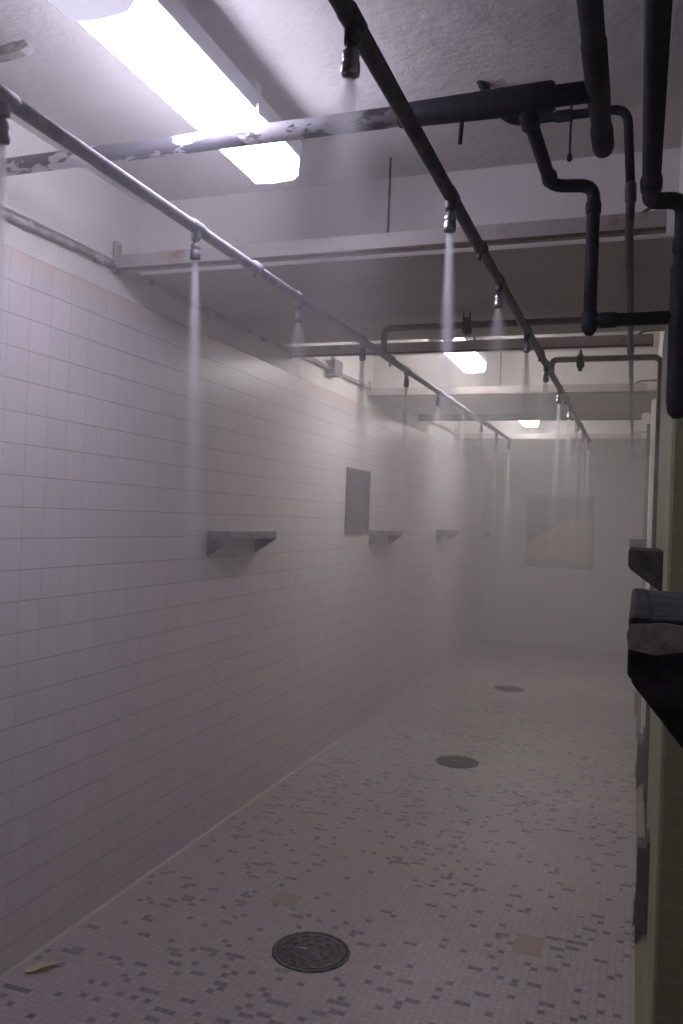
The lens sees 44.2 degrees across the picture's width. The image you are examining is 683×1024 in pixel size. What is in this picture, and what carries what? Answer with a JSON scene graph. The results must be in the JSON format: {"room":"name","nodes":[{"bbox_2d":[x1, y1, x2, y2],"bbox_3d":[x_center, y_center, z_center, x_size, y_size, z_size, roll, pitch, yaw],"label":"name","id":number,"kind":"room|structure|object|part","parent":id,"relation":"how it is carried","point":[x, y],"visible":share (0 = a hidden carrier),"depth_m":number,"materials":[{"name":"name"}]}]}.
{"room":"communal shower room","nodes":[
{"label":"communal shower room","id":0,"kind":"room"},
{"bbox_2d":[0,118,487,975],"bbox_3d":[-0.277,0.170,5.504,0.140,2.980,13.400,2,0,19],"label":"wall","id":1,"kind":"structure","parent":0,"point":[153,686],"depth_m":3.82,"materials":[{"name":"tile"}]},
{"bbox_2d":[0,202,458,434],"bbox_3d":[-0.398,-0.960,4.827,0.036,0.142,11.900,2,0,19],"label":"conduit","id":2,"kind":"object","parent":1,"relation":"attached to","point":[27,224],"visible":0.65,"depth_m":3.32,"materials":[{"name":"metal"}]},
{"bbox_2d":[0,639,481,980],"bbox_3d":[-0.262,1.656,5.468,0.008,0.012,13.400,2,0,19],"label":"baseboard","id":3,"kind":"structure","parent":1,"relation":"attached to","point":[143,877],"depth_m":3.96,"materials":[{"name":"white tile"}]},
{"bbox_2d":[206,531,276,555],"bbox_3d":[-0.516,0.162,4.435,0.122,0.126,0.589,2,0,19],"label":"wall shelf","id":4,"kind":"object","parent":1,"relation":"attached to","point":[216,540],"visible":1,"depth_m":4.23,"materials":[{"name":"metal"}]},
{"bbox_2d":[0,80,591,176],"bbox_3d":[-0.264,-1.051,2.395,1.900,0.143,0.100,2,0,19],"label":"pipe","id":5,"kind":"object","parent":1,"relation":"attached to","point":[542,97],"visible":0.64,"depth_m":2.29,"materials":[{"name":"metal"}]},
{"bbox_3d":[0.312,-0.997,2.191,0.016,0.074,0.012,2,0,19],"label":"hanger rod","id":6,"kind":"part","parent":5,"relation":"part of","materials":[{"name":"black metal"}]},
{"bbox_2d":[518,110,670,335],"bbox_3d":[0.653,-0.778,2.334,0.555,0.536,0.263,2,0,-24],"label":"pipe","id":7,"kind":"object","parent":5,"relation":"attached to","point":[591,319],"visible":0.94,"depth_m":2.39,"materials":[{"name":"black metal"}]},
{"bbox_2d":[640,0,682,418],"bbox_3d":[0.540,-0.600,1.323,0.147,0.638,2.231,2,0,19],"label":"riser pipe","id":8,"kind":"object","parent":7,"relation":"attached to","point":[657,13],"visible":1,"depth_m":2.11,"materials":[{"name":"black metal"}]},
{"bbox_2d":[576,0,613,158],"bbox_3d":[0.368,-1.058,1.323,0.061,0.060,2.300,2,0,19],"label":"pipe","id":9,"kind":"object","parent":5,"relation":"attached to","point":[593,45],"visible":1,"depth_m":1.95,"materials":[{"name":"black metal"}]},
{"bbox_2d":[326,357,342,377],"bbox_3d":[-0.051,-1.000,5.744,0.072,0.150,0.160,2,0,19],"label":"junction box","id":10,"kind":"object","parent":1,"relation":"attached to","point":[336,366],"visible":0.94,"depth_m":5.69,"materials":[{"name":"metal"}]},
{"bbox_2d":[344,467,370,533],"bbox_3d":[0.126,-0.079,6.390,0.014,0.490,0.550,2,0,19],"label":"air vent","id":11,"kind":"object","parent":1,"relation":"in","point":[358,482],"visible":1,"depth_m":6.37,"materials":[{"name":"metal"}]},
{"bbox_2d":[369,530,402,545],"bbox_3d":[0.372,0.212,6.952,0.122,0.126,0.589,2,0,19],"label":"wall shelf","id":12,"kind":"object","parent":1,"relation":"attached to","point":[374,535],"visible":1,"depth_m":6.70,"materials":[{"name":"metal"}]},
{"bbox_2d":[436,530,457,540],"bbox_3d":[1.158,0.258,9.177,0.122,0.126,0.589,2,0,19],"label":"wall shelf","id":13,"kind":"object","parent":1,"relation":"attached to","point":[440,534],"visible":1,"depth_m":8.92,"materials":[{"name":"metal"}]},
{"bbox_2d":[476,530,492,538],"bbox_3d":[1.940,0.302,11.393,0.122,0.126,0.589,2,0,19],"label":"wall shelf","id":14,"kind":"object","parent":1,"relation":"attached to","point":[479,533],"visible":1,"depth_m":11.13,"materials":[{"name":"metal"}]},
{"bbox_2d":[418,413,641,421],"bbox_3d":[1.736,-0.895,7.735,2.100,0.130,0.054,2,0,19],"label":"channel","id":15,"kind":"object","parent":1,"relation":"attached to","point":[548,416],"visible":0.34,"depth_m":7.71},
{"bbox_2d":[455,429,645,439],"bbox_3d":[2.309,-0.863,9.356,2.100,0.130,0.054,2,0,19],"label":"channel","id":16,"kind":"object","parent":1,"relation":"attached to","point":[458,436],"visible":0.88,"depth_m":9.32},
{"bbox_2d":[0,640,646,1023],"bbox_3d":[1.248,1.788,4.933,3.620,0.150,13.800,2,0,19],"label":"floor","id":17,"kind":"structure","parent":0,"point":[499,890],"depth_m":3.76,"materials":[{"name":"tile"}]},
{"bbox_2d":[25,961,65,971],"bbox_3d":[-1.045,1.603,2.965,0.137,0.016,0.044,2,0,-24],"label":"dry leaf","id":18,"kind":"object","parent":17,"relation":"on","point":[40,965],"visible":1,"depth_m":2.96,"materials":[{"name":"brown plant"}]},
{"bbox_2d":[272,931,349,972],"bbox_3d":[-0.114,1.646,3.152,0.294,0.008,0.294,2,0,19],"label":"floor drain","id":19,"kind":"object","parent":17,"relation":"on","point":[308,951],"visible":1,"depth_m":3.14,"materials":[{"name":"metal"}]},
{"bbox_2d":[435,755,478,767],"bbox_3d":[0.786,1.698,5.718,0.294,0.008,0.294,2,0,19],"label":"floor drain","id":20,"kind":"object","parent":17,"relation":"on","point":[453,761],"visible":1,"depth_m":5.70,"materials":[{"name":"metal"}]},
{"bbox_2d":[494,686,523,691],"bbox_3d":[1.662,1.749,8.319,0.294,0.008,0.294,2,0,19],"label":"floor drain","id":21,"kind":"object","parent":17,"relation":"on","point":[501,688],"visible":1,"depth_m":8.29,"materials":[{"name":"metal"}]},
{"bbox_2d":[0,0,682,356],"bbox_3d":[1.369,-1.274,4.979,3.520,0.120,13.650,2,0,19],"label":"ceiling","id":22,"kind":"structure","parent":0,"point":[294,49],"depth_m":2.47,"materials":[{"name":"paint"}]},
{"bbox_2d":[0,39,35,62],"bbox_3d":[-0.937,-1.289,2.330,0.198,0.065,0.030,2,0,19],"label":"strap","id":23,"kind":"object","parent":22,"relation":"attached to","point":[13,50],"visible":1,"depth_m":2.31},
{"bbox_2d":[48,0,301,184],"bbox_3d":[-0.399,-1.195,2.255,0.187,0.208,1.140,2,0,19],"label":"ceiling light","id":24,"kind":"object","parent":22,"relation":"attached to","point":[161,42],"visible":1,"depth_m":2.15,"materials":[{"name":"white plastic"}]},
{"bbox_2d":[113,157,666,275],"bbox_3d":[0.113,-1.099,3.040,2.155,0.350,0.054,2,0,19],"label":"ceiling beam","id":25,"kind":"structure","parent":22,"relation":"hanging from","point":[646,222],"depth_m":3.00,"materials":[{"name":"grey metal"}]},
{"bbox_3d":[0.172,-1.132,3.017,0.008,0.280,0.008,2,0,-3],"label":"hanger rod","id":26,"kind":"part","parent":25,"relation":"part of","materials":[{"name":"grey metal"}]},
{"bbox_2d":[428,337,475,341],"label":"ceiling light","id":27,"kind":"object","parent":22,"relation":"attached to","point":[464,338],"depth_m":5.13,"materials":[{"name":"white plastic"}]},
{"bbox_2d":[289,330,663,359],"bbox_3d":[0.707,-1.065,4.739,2.145,0.350,0.054,2,0,19],"label":"channel","id":28,"kind":"object","parent":22,"relation":"hanging from","point":[640,340],"visible":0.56,"depth_m":4.69,"materials":[{"name":"grey metal"}]},
{"bbox_2d":[368,351,656,397],"bbox_3d":[1.226,-1.035,6.231,2.130,0.350,0.054,2,0,19],"label":"channel","id":29,"kind":"object","parent":22,"relation":"hanging from","point":[638,387],"visible":0.89,"depth_m":6.20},
{"bbox_3d":[1.183,-1.072,6.244,0.008,0.280,0.008,2,-1,42],"label":"hanger rod","id":30,"kind":"part","parent":29,"relation":"part of","materials":[{"name":"grey metal"}]},
{"bbox_2d":[477,80,636,459],"bbox_3d":[2.158,-0.991,6.805,0.463,0.413,9.369,2,0,19],"label":"ceiling pipe","id":31,"kind":"object","parent":22,"relation":"hanging from","point":[567,115],"visible":0.74,"depth_m":2.53,"materials":[{"name":"black metal"}]},
{"bbox_3d":[0.687,-1.150,2.520,0.016,0.198,0.017,2,0,19],"label":"hanger rod","id":32,"kind":"part","parent":31,"relation":"part of","materials":[{"name":"black metal"}]},
{"bbox_2d":[138,148,680,343],"bbox_3d":[0.886,-1.089,3.692,3.201,0.305,1.410,2,0,19],"label":"ceiling","id":33,"kind":"structure","parent":0,"point":[369,294],"depth_m":3.38,"materials":[{"name":"paint"}]},
{"bbox_2d":[381,312,580,353],"bbox_3d":[0.798,-0.898,3.905,1.275,0.290,0.047,2,0,19],"label":"pipe","id":34,"kind":"object","parent":33,"relation":"hanging from","point":[467,324],"visible":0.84,"depth_m":3.96,"materials":[{"name":"black metal"}]},
{"bbox_2d":[0,83,512,448],"bbox_3d":[0.340,-0.728,4.493,0.040,0.128,7.970,2,0,19],"label":"pipe","id":35,"kind":"object","parent":34,"relation":"attached to","point":[10,102],"visible":1,"depth_m":2.32,"materials":[{"name":"metal"}]},
{"bbox_2d":[373,348,657,413],"bbox_3d":[1.969,-1.027,6.761,3.201,0.305,1.220,2,0,19],"label":"ceiling","id":36,"kind":"structure","parent":0,"point":[517,368],"depth_m":6.51,"materials":[{"name":"paint"}]},
{"bbox_2d":[444,352,486,372],"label":"ceiling light","id":37,"kind":"object","parent":36,"relation":"attached to","point":[470,362],"depth_m":5.84,"materials":[{"name":"white plastic"}]},
{"bbox_2d":[458,413,650,453],"bbox_3d":[3.224,-0.955,10.315,3.201,0.305,2.060,2,0,19],"label":"ceiling","id":38,"kind":"structure","parent":0,"point":[545,426],"depth_m":9.80,"materials":[{"name":"paint"}]},
{"bbox_2d":[519,420,538,426],"bbox_3d":[1.958,-1.063,8.925,0.183,0.202,1.108,2,0,19],"label":"ceiling light","id":39,"kind":"object","parent":38,"relation":"attached to","point":[535,423],"visible":0.14,"depth_m":9.20,"materials":[{"name":"white plastic"}]},
{"bbox_2d":[481,453,645,651],"bbox_3d":[3.549,0.353,11.330,3.440,2.980,0.140,2,0,19],"label":"wall","id":40,"kind":"structure","parent":0,"point":[580,608],"depth_m":11.44,"materials":[{"name":"tile"}]},
{"bbox_2d":[525,496,594,569],"bbox_3d":[2.972,0.275,11.447,0.890,0.975,0.027,2,0,19],"label":"mirror","id":41,"kind":"object","parent":40,"relation":"attached to","point":[560,529],"visible":1,"depth_m":11.44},
{"bbox_2d":[640,131,682,1023],"bbox_3d":[2.525,0.307,6.766,0.132,2.930,9.150,2,0,19],"label":"wall","id":42,"kind":"structure","parent":0,"point":[664,822],"depth_m":2.46,"materials":[{"name":"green tile"}]},
{"bbox_2d":[634,688,637,716],"bbox_3d":[2.612,1.655,7.424,0.055,0.248,0.440,2,0,19],"label":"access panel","id":43,"kind":"object","parent":42,"relation":"attached to","point":[636,691],"visible":0.41,"depth_m":7.24,"materials":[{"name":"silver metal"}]},
{"bbox_2d":[629,539,646,547],"bbox_3d":[2.221,0.281,6.285,0.122,0.151,0.564,2,0,19],"label":"wall shelf","id":44,"kind":"object","parent":42,"relation":"attached to","point":[642,543],"visible":0.56,"depth_m":6.02,"materials":[{"name":"metal"}]},
{"bbox_2d":[632,829,649,943],"bbox_3d":[1.185,1.488,3.328,0.055,0.418,0.160,2,0,19],"label":"access panel","id":45,"kind":"object","parent":42,"relation":"attached to","point":[640,899],"visible":0.88,"depth_m":3.27,"materials":[{"name":"silver metal"}]},
{"bbox_2d":[634,783,648,1023],"bbox_3d":[1.420,1.677,3.991,0.042,0.070,3.225,2,0,19],"label":"baseboard","id":46,"kind":"structure","parent":42,"relation":"attached to","point":[641,1008],"depth_m":3.06,"materials":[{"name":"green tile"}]},
{"bbox_2d":[636,424,650,737],"bbox_3d":[2.377,0.538,6.591,0.045,2.455,0.070,2,0,19],"label":"trim","id":47,"kind":"structure","parent":42,"relation":"attached to","point":[648,430],"depth_m":6.56,"materials":[{"name":"grey metal"}]},
{"bbox_2d":[628,547,662,590],"bbox_3d":[1.107,0.203,3.068,0.111,0.141,0.474,2,0,19],"label":"wall shelf","id":48,"kind":"object","parent":42,"relation":"attached to","point":[647,563],"visible":0.94,"depth_m":2.84,"materials":[{"name":"metal"}]},
{"bbox_2d":[641,400,655,732],"bbox_3d":[2.027,0.493,5.551,0.034,2.465,0.065,2,0,19],"label":"trim","id":49,"kind":"structure","parent":42,"relation":"attached to","point":[653,410],"depth_m":5.53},
{"bbox_3d":[0.663,0.188,-0.227,1.188,2.930,3.220,2,0,19],"label":"wall","id":50,"kind":"structure","parent":0,"visible":0},
{"bbox_2d":[626,588,682,748],"bbox_3d":[0.421,0.214,1.055,0.120,0.201,0.447,2,0,19],"label":"wall shelf","id":51,"kind":"object","parent":50,"relation":"attached to","point":[654,635],"visible":1,"depth_m":0.86,"materials":[{"name":"metal"}]},
{"bbox_3d":[1.824,0.479,4.756,0.101,2.505,1.600,2,0,19],"label":"wall","id":52,"kind":"structure","parent":0,"visible":0},
{"bbox_2d":[550,349,661,801],"bbox_3d":[1.332,0.306,4.360,0.574,2.310,0.041,2,0,19],"label":"pipe","id":53,"kind":"object","parent":52,"relation":"attached to","point":[580,358],"visible":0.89,"depth_m":4.27,"materials":[{"name":"black metal"}]},
{"bbox_2d":[328,0,590,448],"bbox_3d":[1.038,-0.704,4.246,0.040,0.128,7.970,2,0,19],"label":"pipe","id":54,"kind":"object","parent":53,"relation":"attached to","point":[358,40],"visible":1,"depth_m":1.80,"materials":[{"name":"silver metal"}]},
{"bbox_2d":[635,728,644,789],"bbox_3d":[1.899,1.574,5.349,0.055,0.328,0.350,2,0,19],"label":"access panel","id":55,"kind":"object","parent":52,"relation":"attached to","point":[639,762],"visible":0.79,"depth_m":5.21,"materials":[{"name":"silver metal"}]}
]}

